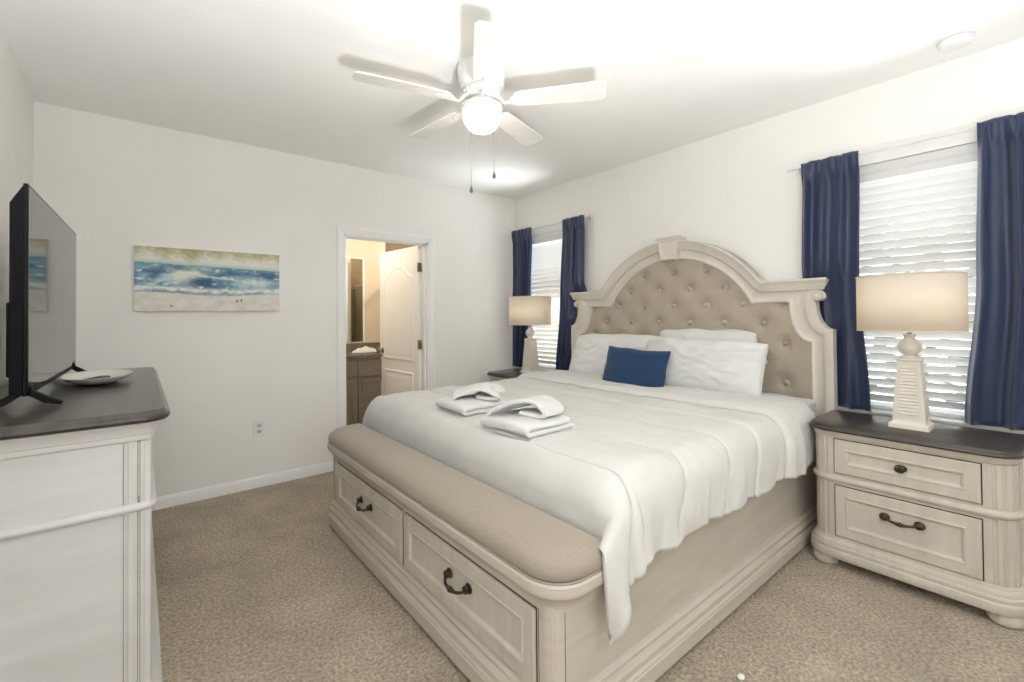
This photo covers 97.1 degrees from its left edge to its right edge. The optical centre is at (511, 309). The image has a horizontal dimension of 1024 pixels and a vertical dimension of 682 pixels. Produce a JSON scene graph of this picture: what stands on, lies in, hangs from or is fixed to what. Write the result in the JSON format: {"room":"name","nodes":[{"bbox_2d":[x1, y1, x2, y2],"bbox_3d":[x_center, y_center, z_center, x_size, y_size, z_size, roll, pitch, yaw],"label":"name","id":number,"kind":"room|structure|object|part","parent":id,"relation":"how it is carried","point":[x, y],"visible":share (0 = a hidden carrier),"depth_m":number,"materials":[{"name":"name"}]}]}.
{"room":"bedroom","nodes":[
{"label":"bedroom","id":0,"kind":"room"},
{"bbox_2d":[0,32,33,387],"bbox_3d":[-1.318,0.010,0.735,0.100,2.660,5.420,0,-1,-40],"label":"wall","id":1,"kind":"structure","parent":0,"point":[16,101],"depth_m":2.24,"materials":[{"name":"paint"}]},
{"bbox_2d":[34,102,515,496],"bbox_3d":[-1.433,0.052,4.074,3.970,2.660,0.120,0,-1,-40],"label":"wall","id":2,"kind":"structure","parent":0,"point":[119,185],"depth_m":3.47,"materials":[{"name":"paint"}]},
{"bbox_2d":[134,245,278,310],"bbox_3d":[-2.208,-0.213,3.337,0.889,0.442,0.034,0,-1,-40],"label":"canvas painting","id":3,"kind":"object","parent":2,"relation":"attached to","point":[165,279],"visible":1,"depth_m":3.29,"materials":[{"name":"paint"}]},
{"bbox_2d":[152,461,332,510],"bbox_3d":[-2.205,1.339,3.325,1.828,0.083,0.014,0,-1,-40],"label":"baseboard","id":4,"kind":"structure","parent":2,"relation":"attached to","point":[171,500],"depth_m":3.43,"materials":[{"name":"white wood"}]},
{"bbox_2d":[253,420,264,436],"bbox_3d":[-1.971,0.924,3.528,0.080,0.122,0.010,0,-1,-40],"label":"wall outlet","id":5,"kind":"object","parent":2,"relation":"attached to","point":[258,426],"visible":1,"depth_m":3.52,"materials":[{"name":"white plastic"}]},
{"bbox_2d":[337,226,434,426],"bbox_3d":[-1.179,0.327,4.266,0.956,2.110,0.142,0,-1,-40],"label":"trim","id":6,"kind":"structure","parent":2,"relation":"attached to","point":[426,243],"depth_m":4.21,"materials":[{"name":"white wood"}]},
{"bbox_2d":[376,246,421,395],"bbox_3d":[-1.197,0.368,4.837,0.175,2.020,0.804,0,-1,-45],"label":"door","id":7,"kind":"structure","parent":2,"relation":"in","point":[400,348],"depth_m":4.78,"materials":[{"name":"white wood"}]},
{"bbox_3d":[-1.470,0.453,5.039,0.070,0.060,0.060,0,-1,-45],"label":"knob","id":8,"kind":"part","parent":7,"relation":"part of","materials":[{"name":"silver metal"}]},
{"bbox_3d":[-1.221,0.038,4.830,0.009,1.000,0.600,0,-1,-44],"label":"panel molding","id":9,"kind":"part","parent":7,"relation":"part of","materials":[{"name":"white wood"}]},
{"bbox_3d":[-1.213,0.928,4.819,0.009,0.560,0.600,0,-1,-44],"label":"panel molding","id":10,"kind":"part","parent":7,"relation":"part of","materials":[{"name":"white wood"}]},
{"bbox_2d":[346,239,384,343],"bbox_3d":[-2.376,0.074,5.123,1.950,2.660,0.100,0,-1,-40],"label":"wall","id":11,"kind":"structure","parent":0,"point":[369,250],"depth_m":5.59,"materials":[{"name":"paint"}]},
{"bbox_2d":[346,257,364,341],"bbox_3d":[-2.253,-0.121,5.151,1.175,1.016,0.017,0,-1,-40],"label":"vanity mirror","id":12,"kind":"object","parent":11,"relation":"attached to","point":[355,267],"visible":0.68,"depth_m":5.46,"materials":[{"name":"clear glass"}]},
{"bbox_2d":[385,242,559,360],"bbox_3d":[-0.695,0.069,5.992,1.850,2.660,1.900,0,-1,-40],"label":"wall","id":13,"kind":"structure","parent":0,"point":[388,246],"depth_m":6.31,"materials":[{"name":"beige paint"}]},
{"bbox_2d":[0,0,1023,198],"bbox_3d":[0.202,-1.368,2.014,4.070,0.100,5.420,0,-1,-40],"label":"ceiling","id":14,"kind":"structure","parent":0,"point":[276,75],"depth_m":2.41,"materials":[{"name":"paint"}]},
{"bbox_2d":[352,20,606,192],"bbox_3d":[-0.194,-0.966,2.462,1.277,0.686,1.246,0,-1,-40],"label":"ceiling fan","id":15,"kind":"object","parent":14,"relation":"hanging from","point":[481,74],"visible":1,"depth_m":2.35,"materials":[{"name":"white metal"}]},
{"bbox_3d":[-0.545,-1.118,2.259,0.475,0.035,0.142,0,-1,-26],"label":"blade","id":16,"kind":"part","parent":15,"relation":"part of","materials":[{"name":"white wood"}]},
{"bbox_3d":[-0.454,-1.113,2.747,0.142,0.035,0.475,0,-1,-44],"label":"blade","id":17,"kind":"part","parent":15,"relation":"part of","materials":[{"name":"white wood"}]},
{"bbox_3d":[-0.163,-1.011,2.440,0.214,0.116,0.214,0,-1,-40],"label":"lamp shade","id":18,"kind":"part","parent":15,"relation":"part of","materials":[{"name":"white glass"}]},
{"bbox_3d":[-0.108,-1.125,2.022,0.142,0.035,0.475,0,-1,-8],"label":"blade","id":19,"kind":"part","parent":15,"relation":"part of","materials":[{"name":"white wood"}]},
{"bbox_3d":[0.038,-1.117,2.812,0.142,0.035,0.475,-1,-1,28],"label":"blade","id":20,"kind":"part","parent":15,"relation":"part of","materials":[{"name":"white wood"}]},
{"bbox_3d":[0.252,-1.124,2.364,0.475,0.035,0.142,-1,-1,10],"label":"blade","id":21,"kind":"part","parent":15,"relation":"part of","materials":[{"name":"white wood"}]},
{"bbox_2d":[934,29,975,51],"bbox_3d":[2.174,-1.311,2.220,0.148,0.044,0.148,0,-1,-40],"label":"smoke detector","id":22,"kind":"object","parent":14,"relation":"attached to","point":[956,40],"visible":1,"depth_m":2.19,"materials":[{"name":"white plastic"}]},
{"bbox_2d":[535,263,554,360],"bbox_3d":[-0.103,0.055,5.258,1.670,2.660,0.014,0,-1,-40],"label":"wall","id":23,"kind":"structure","parent":0,"point":[542,263],"depth_m":5.69,"materials":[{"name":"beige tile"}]},
{"bbox_2d":[152,471,1023,681],"bbox_3d":[0.284,1.391,1.989,3.970,0.100,5.360,0,-1,-40],"label":"floor","id":24,"kind":"structure","parent":0,"point":[256,584],"depth_m":1.94,"materials":[{"name":"beige carpet"}]},
{"bbox_2d":[0,367,169,681],"bbox_3d":[-1.819,0.844,1.912,0.533,1.030,1.681,0,-1,-40],"label":"dresser","id":25,"kind":"object","parent":24,"relation":"on","point":[78,589],"visible":1,"depth_m":1.34,"materials":[{"name":"white paint"}]},
{"bbox_2d":[0,183,86,406],"bbox_3d":[-1.919,-0.037,1.893,0.182,0.729,1.110,0,-1,-38],"label":"television","id":26,"kind":"object","parent":25,"relation":"on","point":[41,306],"visible":0.91,"depth_m":1.56,"materials":[{"name":"black plastic"}]},
{"bbox_3d":[-1.834,0.631,1.904,0.498,0.028,1.611,0,-1,-40],"label":"waist molding","id":27,"kind":"part","parent":25,"relation":"part of","materials":[{"name":"white paint"}]},
{"bbox_2d":[58,369,132,385],"bbox_3d":[-1.878,0.311,2.049,0.251,0.039,0.437,0,-1,-40],"label":"dish","id":28,"kind":"object","parent":25,"relation":"on","point":[78,378],"visible":0.96,"depth_m":2.06,"materials":[{"name":"white ceramic"}]},
{"bbox_2d":[85,375,110,378],"bbox_3d":[-1.881,0.312,2.046,0.038,0.018,0.140,0,-1,-12],"label":"remote control","id":29,"kind":"object","parent":28,"relation":"in","point":[102,376],"visible":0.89,"depth_m":2.06,"materials":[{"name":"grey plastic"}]},
{"bbox_3d":[-1.170,0.795,1.419,0.006,0.754,0.005,0,-1,-40],"label":"bead trim","id":30,"kind":"part","parent":25,"relation":"part of","materials":[{"name":"white paint"}]},
{"bbox_3d":[-1.822,1.264,1.901,0.515,0.150,1.645,0,-1,-40],"label":"molding","id":31,"kind":"part","parent":25,"relation":"part of","materials":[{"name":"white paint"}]},
{"bbox_2d":[487,368,522,381],"bbox_3d":[0.120,1.006,4.532,0.492,0.736,0.802,0,-1,-40],"label":"nightstand","id":32,"kind":"object","parent":24,"relation":"on","point":[496,375],"visible":0.09,"depth_m":4.58,"materials":[{"name":"beige paint"}]},
{"bbox_2d":[509,295,551,372],"bbox_3d":[0.186,0.244,4.562,0.431,0.788,0.431,0,-1,-40],"label":"table lamp","id":33,"kind":"object","parent":32,"relation":"on","point":[529,310],"visible":1,"depth_m":4.42,"materials":[{"name":"white paint"}]},
{"bbox_3d":[0.149,0.450,4.528,0.028,0.295,0.118,0,-1,-40],"label":"louvre panel","id":34,"kind":"part","parent":33,"relation":"part of","materials":[{"name":"white paint"}]},
{"bbox_3d":[0.184,0.011,4.565,0.425,0.280,0.425,0,-1,-40],"label":"lamp shade","id":35,"kind":"part","parent":33,"relation":"part of","materials":[{"name":"beige fabric"}]},
{"bbox_3d":[0.219,0.449,4.521,0.118,0.295,0.028,0,-1,-40],"label":"louvre panel","id":36,"kind":"part","parent":33,"relation":"part of","materials":[{"name":"white paint"}]},
{"bbox_2d":[327,235,837,681],"bbox_3d":[0.371,0.390,2.839,2.416,1.922,2.156,0,-1,-39],"label":"bed","id":37,"kind":"object","parent":24,"relation":"on","point":[510,590],"visible":0.65,"depth_m":1.95,"materials":[{"name":"beige paint"}]},
{"bbox_3d":[-0.800,1.042,2.404,0.052,0.049,0.175,0,-1,-39],"label":"bail pull","id":38,"kind":"part","parent":37,"relation":"part of","materials":[{"name":"brown metal"}]},
{"bbox_3d":[-0.788,1.054,2.429,0.019,0.244,0.894,0,-1,-39],"label":"drawer","id":39,"kind":"part","parent":37,"relation":"part of","materials":[{"name":"beige paint"}]},
{"bbox_3d":[-0.220,1.028,1.693,0.052,0.049,0.175,0,-1,-39],"label":"bail pull","id":40,"kind":"part","parent":37,"relation":"part of","materials":[{"name":"brown metal"}]},
{"bbox_2d":[328,423,601,582],"bbox_3d":[-0.453,0.775,2.159,0.245,0.090,2.116,0,-1,-39],"label":"bench cushion","id":41,"kind":"object","parent":37,"relation":"on","point":[531,544],"depth_m":1.65,"materials":[{"name":"beige fabric"}]},
{"bbox_3d":[-0.452,0.869,2.158,0.249,0.098,2.122,0,-1,-39],"label":"bench rail","id":42,"kind":"part","parent":37,"relation":"part of","materials":[{"name":"beige paint"}]},
{"bbox_3d":[-0.208,1.040,1.717,0.019,0.244,0.882,0,-1,-39],"label":"drawer","id":43,"kind":"part","parent":37,"relation":"part of","materials":[{"name":"beige paint"}]},
{"bbox_3d":[0.121,1.031,1.343,0.006,0.248,0.006,0,-1,-39],"label":"bead trim","id":44,"kind":"part","parent":37,"relation":"part of","materials":[{"name":"beige paint"}]},
{"bbox_3d":[0.362,1.254,2.814,2.320,0.150,2.068,0,-1,-39],"label":"molding","id":45,"kind":"part","parent":37,"relation":"part of","materials":[{"name":"beige paint"}]},
{"bbox_3d":[1.282,0.221,3.585,0.036,1.262,1.930,0,-1,-39],"label":"tufted panel","id":46,"kind":"part","parent":37,"relation":"part of","materials":[{"name":"beige fabric"}]},
{"bbox_3d":[1.262,-0.324,3.579,0.100,0.436,2.116,0,-1,-39],"label":"crown molding","id":47,"kind":"part","parent":37,"relation":"part of","materials":[{"name":"beige paint"}]},
{"bbox_3d":[1.299,0.342,3.596,0.018,1.220,1.920,0,-1,-39],"label":"panel","id":48,"kind":"part","parent":37,"relation":"part of","materials":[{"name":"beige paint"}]},
{"bbox_3d":[1.282,0.395,3.581,0.066,1.874,2.156,0,-1,-39],"label":"headboard frame","id":49,"kind":"part","parent":37,"relation":"part of","materials":[{"name":"beige paint"}]},
{"bbox_3d":[1.062,1.071,2.130,2.100,0.470,0.028,0,-1,-39],"label":"rail","id":50,"kind":"part","parent":37,"relation":"part of","materials":[{"name":"beige paint"}]},
{"bbox_3d":[0.494,0.827,2.930,2.010,0.445,1.900,0,-1,-39],"label":"mattress","id":51,"kind":"object","parent":37,"relation":"on","visible":0},
{"bbox_2d":[362,370,815,645],"bbox_3d":[0.419,0.791,2.870,2.105,0.547,2.245,0,-1,-39],"label":"comforter","id":52,"kind":"object","parent":51,"relation":"on","point":[640,470],"visible":0.78,"depth_m":1.95,"materials":[{"name":"white fabric"}]},
{"bbox_2d":[435,394,512,416],"bbox_3d":[-0.221,0.539,2.574,0.336,0.088,0.334,0,-1,-37],"label":"bath towel","id":53,"kind":"object","parent":52,"relation":"on","point":[466,405],"visible":0.77,"depth_m":2.45,"materials":[{"name":"white fabric"}]},
{"bbox_2d":[453,383,505,400],"bbox_3d":[-0.195,0.463,2.604,0.306,0.076,0.279,-1,-1,10],"label":"towel","id":54,"kind":"object","parent":53,"relation":"on","point":[484,391],"visible":1,"depth_m":2.52,"materials":[{"name":"white fabric"}]},
{"bbox_2d":[480,407,574,441],"bbox_3d":[0.073,0.529,2.124,0.328,0.092,0.325,0,-1,-44],"label":"bath towel","id":55,"kind":"object","parent":52,"relation":"on","point":[510,423],"visible":0.82,"depth_m":2.02,"materials":[{"name":"white fabric"}]},
{"bbox_2d":[486,395,563,418],"bbox_3d":[0.080,0.446,2.147,0.322,0.089,0.286,-1,-1,22],"label":"towel","id":56,"kind":"object","parent":55,"relation":"on","point":[546,406],"visible":1,"depth_m":2.06,"materials":[{"name":"white fabric"}]},
{"bbox_2d":[569,334,662,374],"bbox_3d":[0.833,0.393,3.738,0.261,0.390,0.861,0,-1,-42],"label":"bed pillow","id":57,"kind":"object","parent":52,"relation":"on","point":[589,355],"visible":0.48,"depth_m":3.75,"materials":[{"name":"white fabric"}]},
{"bbox_2d":[602,346,670,386],"bbox_3d":[0.880,0.439,3.272,0.168,0.333,0.535,0,-1,-43],"label":"lumbar cushion","id":58,"kind":"object","parent":52,"relation":"on","point":[644,368],"visible":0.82,"depth_m":3.20,"materials":[{"name":"blue fabric"}]},
{"bbox_2d":[645,338,768,394],"bbox_3d":[1.272,0.383,3.102,0.270,0.368,0.880,0,-1,-36],"label":"bed pillow","id":59,"kind":"object","parent":52,"relation":"on","point":[730,366],"visible":0.77,"depth_m":2.91,"materials":[{"name":"white fabric"}]},
{"bbox_2d":[660,328,757,342],"bbox_3d":[1.383,0.361,3.284,0.192,0.444,0.743,0,-1,-41],"label":"bed pillow","id":60,"kind":"object","parent":52,"relation":"on","point":[729,334],"visible":0.21,"depth_m":3.22,"materials":[{"name":"white fabric"}]},
{"bbox_2d":[737,674,744,679],"bbox_3d":[0.828,1.326,1.635,0.030,0.012,0.024,0,-1,-40],"label":"paper scrap","id":61,"kind":"object","parent":24,"relation":"on","point":[740,676],"visible":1,"depth_m":1.63,"materials":[{"name":"white paper"}]},
{"bbox_2d":[809,410,1023,628],"bbox_3d":[1.992,0.962,2.262,0.492,0.736,0.802,0,-1,-40],"label":"nightstand","id":62,"kind":"object","parent":24,"relation":"on","point":[940,510],"visible":1,"depth_m":2.08,"materials":[{"name":"beige paint"}]},
{"bbox_3d":[1.827,0.752,2.131,0.034,0.036,0.048,0,-1,-40],"label":"knob","id":63,"kind":"part","parent":62,"relation":"part of","materials":[{"name":"brown metal"}]},
{"bbox_3d":[1.822,0.999,2.122,0.052,0.038,0.171,0,-1,-40],"label":"bail pull","id":64,"kind":"part","parent":62,"relation":"part of","materials":[{"name":"brown metal"}]},
{"bbox_3d":[1.839,0.751,2.141,0.019,0.169,0.528,0,-1,-40],"label":"drawer","id":65,"kind":"part","parent":62,"relation":"part of","materials":[{"name":"beige paint"}]},
{"bbox_3d":[1.841,1.032,2.137,0.019,0.255,0.528,0,-1,-40],"label":"drawer","id":66,"kind":"part","parent":62,"relation":"part of","materials":[{"name":"beige paint"}]},
{"bbox_2d":[855,271,969,431],"bbox_3d":[2.017,0.199,2.294,0.431,0.788,0.431,0,-1,-40],"label":"table lamp","id":67,"kind":"object","parent":62,"relation":"on","point":[931,301],"visible":1,"depth_m":2.19,"materials":[{"name":"white paint"}]},
{"bbox_3d":[1.987,0.406,2.330,0.118,0.295,0.028,0,-1,-40],"label":"louvre panel","id":68,"kind":"part","parent":67,"relation":"part of","materials":[{"name":"white paint"}]},
{"bbox_3d":[1.980,0.406,2.260,0.028,0.295,0.118,0,-1,-40],"label":"louvre panel","id":69,"kind":"part","parent":67,"relation":"part of","materials":[{"name":"white paint"}]},
{"bbox_3d":[2.015,-0.034,2.297,0.425,0.280,0.425,0,-1,-40],"label":"lamp shade","id":70,"kind":"part","parent":67,"relation":"part of","materials":[{"name":"beige fabric"}]},
{"bbox_3d":[2.050,0.405,2.253,0.118,0.295,0.028,0,-1,-40],"label":"louvre panel","id":71,"kind":"part","parent":67,"relation":"part of","materials":[{"name":"white paint"}]},
{"bbox_3d":[2.003,1.220,2.267,0.468,0.114,0.802,0,-1,-40],"label":"molding","id":72,"kind":"part","parent":62,"relation":"part of","materials":[{"name":"beige paint"}]},
{"bbox_3d":[2.006,0.869,2.276,0.452,0.036,0.770,0,-1,-40],"label":"waist molding","id":73,"kind":"part","parent":62,"relation":"part of","materials":[{"name":"beige paint"}]},
{"bbox_2d":[515,38,1023,479],"bbox_3d":[1.784,0.013,3.214,0.140,2.660,5.300,0,-1,-40],"label":"wall","id":74,"kind":"structure","parent":0,"point":[734,191],"depth_m":3.13,"materials":[{"name":"paint"}]},
{"bbox_2d":[531,273,555,370],"bbox_3d":[0.460,-0.087,4.801,0.153,1.477,0.890,0,-1,-40],"label":"window","id":75,"kind":"structure","parent":74,"relation":"in","point":[541,369],"depth_m":4.87,"materials":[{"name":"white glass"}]},
{"bbox_2d":[531,230,562,369],"bbox_3d":[0.436,-0.098,4.782,0.065,1.450,0.874,0,-1,-40],"label":"window blind","id":76,"kind":"object","parent":75,"relation":"attached to","point":[546,247],"visible":0.33,"depth_m":4.85,"materials":[{"name":"white plastic"}]},
{"bbox_3d":[0.448,0.617,4.778,0.044,0.020,0.874,0,-1,-40],"label":"rail","id":77,"kind":"part","parent":76,"relation":"part of","materials":[{"name":"white plastic"}]},
{"bbox_3d":[0.447,0.641,4.776,0.103,0.020,0.890,0,-1,-40],"label":"sill","id":78,"kind":"part","parent":75,"relation":"part of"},
{"bbox_2d":[511,215,591,234],"bbox_3d":[0.388,-0.876,4.735,0.080,0.039,1.177,0,-1,-40],"label":"curtain rod","id":79,"kind":"object","parent":74,"relation":"attached to","point":[589,217],"visible":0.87,"depth_m":4.64,"materials":[{"name":"white metal"}]},
{"bbox_2d":[512,227,531,366],"bbox_3d":[0.112,-0.128,5.019,0.061,1.533,0.348,0,-1,-40],"label":"curtain","id":80,"kind":"object","parent":79,"relation":"hanging from","point":[521,238],"visible":0.75,"depth_m":5.04,"materials":[{"name":"blue fabric"}]},
{"bbox_2d":[556,215,586,369],"bbox_3d":[0.587,-0.141,4.464,0.073,1.535,0.402,0,-1,-40],"label":"curtain","id":81,"kind":"object","parent":79,"relation":"hanging from","point":[573,228],"visible":0.73,"depth_m":4.47,"materials":[{"name":"blue fabric"}]},
{"bbox_2d":[787,126,976,173],"bbox_3d":[2.225,-0.920,2.507,0.080,0.039,1.252,0,-1,-40],"label":"curtain rod","id":82,"kind":"object","parent":74,"relation":"attached to","point":[789,170],"visible":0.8,"depth_m":2.49,"materials":[{"name":"white metal"}]},
{"bbox_2d":[801,151,870,411],"bbox_3d":[1.977,-0.173,2.779,0.072,1.534,0.351,0,-1,-40],"label":"curtain","id":83,"kind":"object","parent":82,"relation":"hanging from","point":[830,185],"visible":0.73,"depth_m":2.76,"materials":[{"name":"blue fabric"}]},
{"bbox_2d":[965,112,1023,429],"bbox_3d":[2.465,-0.185,2.175,0.062,1.534,0.438,0,-1,-40],"label":"curtain","id":84,"kind":"object","parent":82,"relation":"hanging from","point":[994,395],"visible":1,"depth_m":2.25,"materials":[{"name":"blue fabric"}]},
{"bbox_2d":[838,285,1023,432],"bbox_3d":[2.311,-0.132,2.556,0.153,1.477,0.890,0,-1,-40],"label":"window","id":85,"kind":"structure","parent":74,"relation":"in","point":[873,410],"depth_m":2.48,"materials":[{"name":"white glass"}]},
{"bbox_2d":[859,142,977,418],"bbox_3d":[2.287,-0.142,2.537,0.065,1.450,0.874,0,-1,-40],"label":"window blind","id":86,"kind":"object","parent":85,"relation":"attached to","point":[884,186],"visible":0.27,"depth_m":2.52,"materials":[{"name":"white plastic"}]},
{"bbox_3d":[2.299,0.573,2.533,0.044,0.020,0.874,0,-1,-40],"label":"rail","id":87,"kind":"part","parent":86,"relation":"part of","materials":[{"name":"white plastic"}]},
{"bbox_3d":[2.298,0.597,2.531,0.103,0.020,0.890,0,-1,-40],"label":"sill","id":88,"kind":"part","parent":85,"relation":"part of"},
{"bbox_3d":[-1.396,1.448,5.347,3.750,0.100,1.960,0,-1,-40],"label":"floor","id":89,"kind":"structure","parent":0,"visible":0},
{"bbox_2d":[346,357,380,424],"bbox_3d":[-1.978,0.966,4.993,1.400,0.865,0.570,0,-1,-40],"label":"vanity cabinet","id":90,"kind":"object","parent":89,"relation":"on","point":[363,375],"visible":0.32,"depth_m":4.93,"materials":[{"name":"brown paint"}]},
{"bbox_3d":[-1.850,0.650,4.782,0.430,0.170,0.018,0,-1,-40],"label":"drawer","id":91,"kind":"part","parent":90,"relation":"part of","materials":[{"name":"grey paint"}]},
{"bbox_3d":[-1.847,1.007,4.778,0.430,0.515,0.018,0,-1,-40],"label":"door","id":92,"kind":"part","parent":90,"relation":"part of","materials":[{"name":"grey paint"}]},
{"bbox_2d":[346,342,381,358],"bbox_3d":[-1.979,0.466,5.014,1.465,0.134,0.557,0,-1,-40],"label":"countertop","id":93,"kind":"structure","parent":90,"relation":"on","point":[350,347],"depth_m":5.37,"materials":[{"name":"stone"}]},
{"bbox_2d":[352,346,376,352],"bbox_3d":[-1.676,0.451,5.162,0.305,0.071,0.205,0,-1,-40],"label":"hand towel","id":94,"kind":"object","parent":93,"relation":"on","point":[365,349],"visible":0.96,"depth_m":5.10,"materials":[{"name":"white fabric"}]},
{"bbox_3d":[-1.487,0.650,5.081,0.490,0.170,0.018,0,-1,-40],"label":"drawer","id":95,"kind":"part","parent":90,"relation":"part of","materials":[{"name":"grey paint"}]},
{"bbox_3d":[-1.484,1.008,5.077,0.490,0.515,0.018,0,-1,-40],"label":"door","id":96,"kind":"part","parent":90,"relation":"part of","materials":[{"name":"grey paint"}]},
{"label":"outside","id":97,"kind":"structure","parent":0,"visible":0},
{"bbox_3d":[6.038,1.708,7.531,11.800,0.100,20.000,0,-1,-40],"label":"ground","id":98,"kind":"structure","parent":97,"visible":0},
{"bbox_2d":[859,191,975,402],"bbox_3d":[6.702,-0.549,7.475,4.650,4.400,13.600,0,-1,-40],"label":"house","id":99,"kind":"structure","parent":98,"relation":"on","point":[942,191],"depth_m":5.88,"materials":[{"name":"stone"}]}
]}

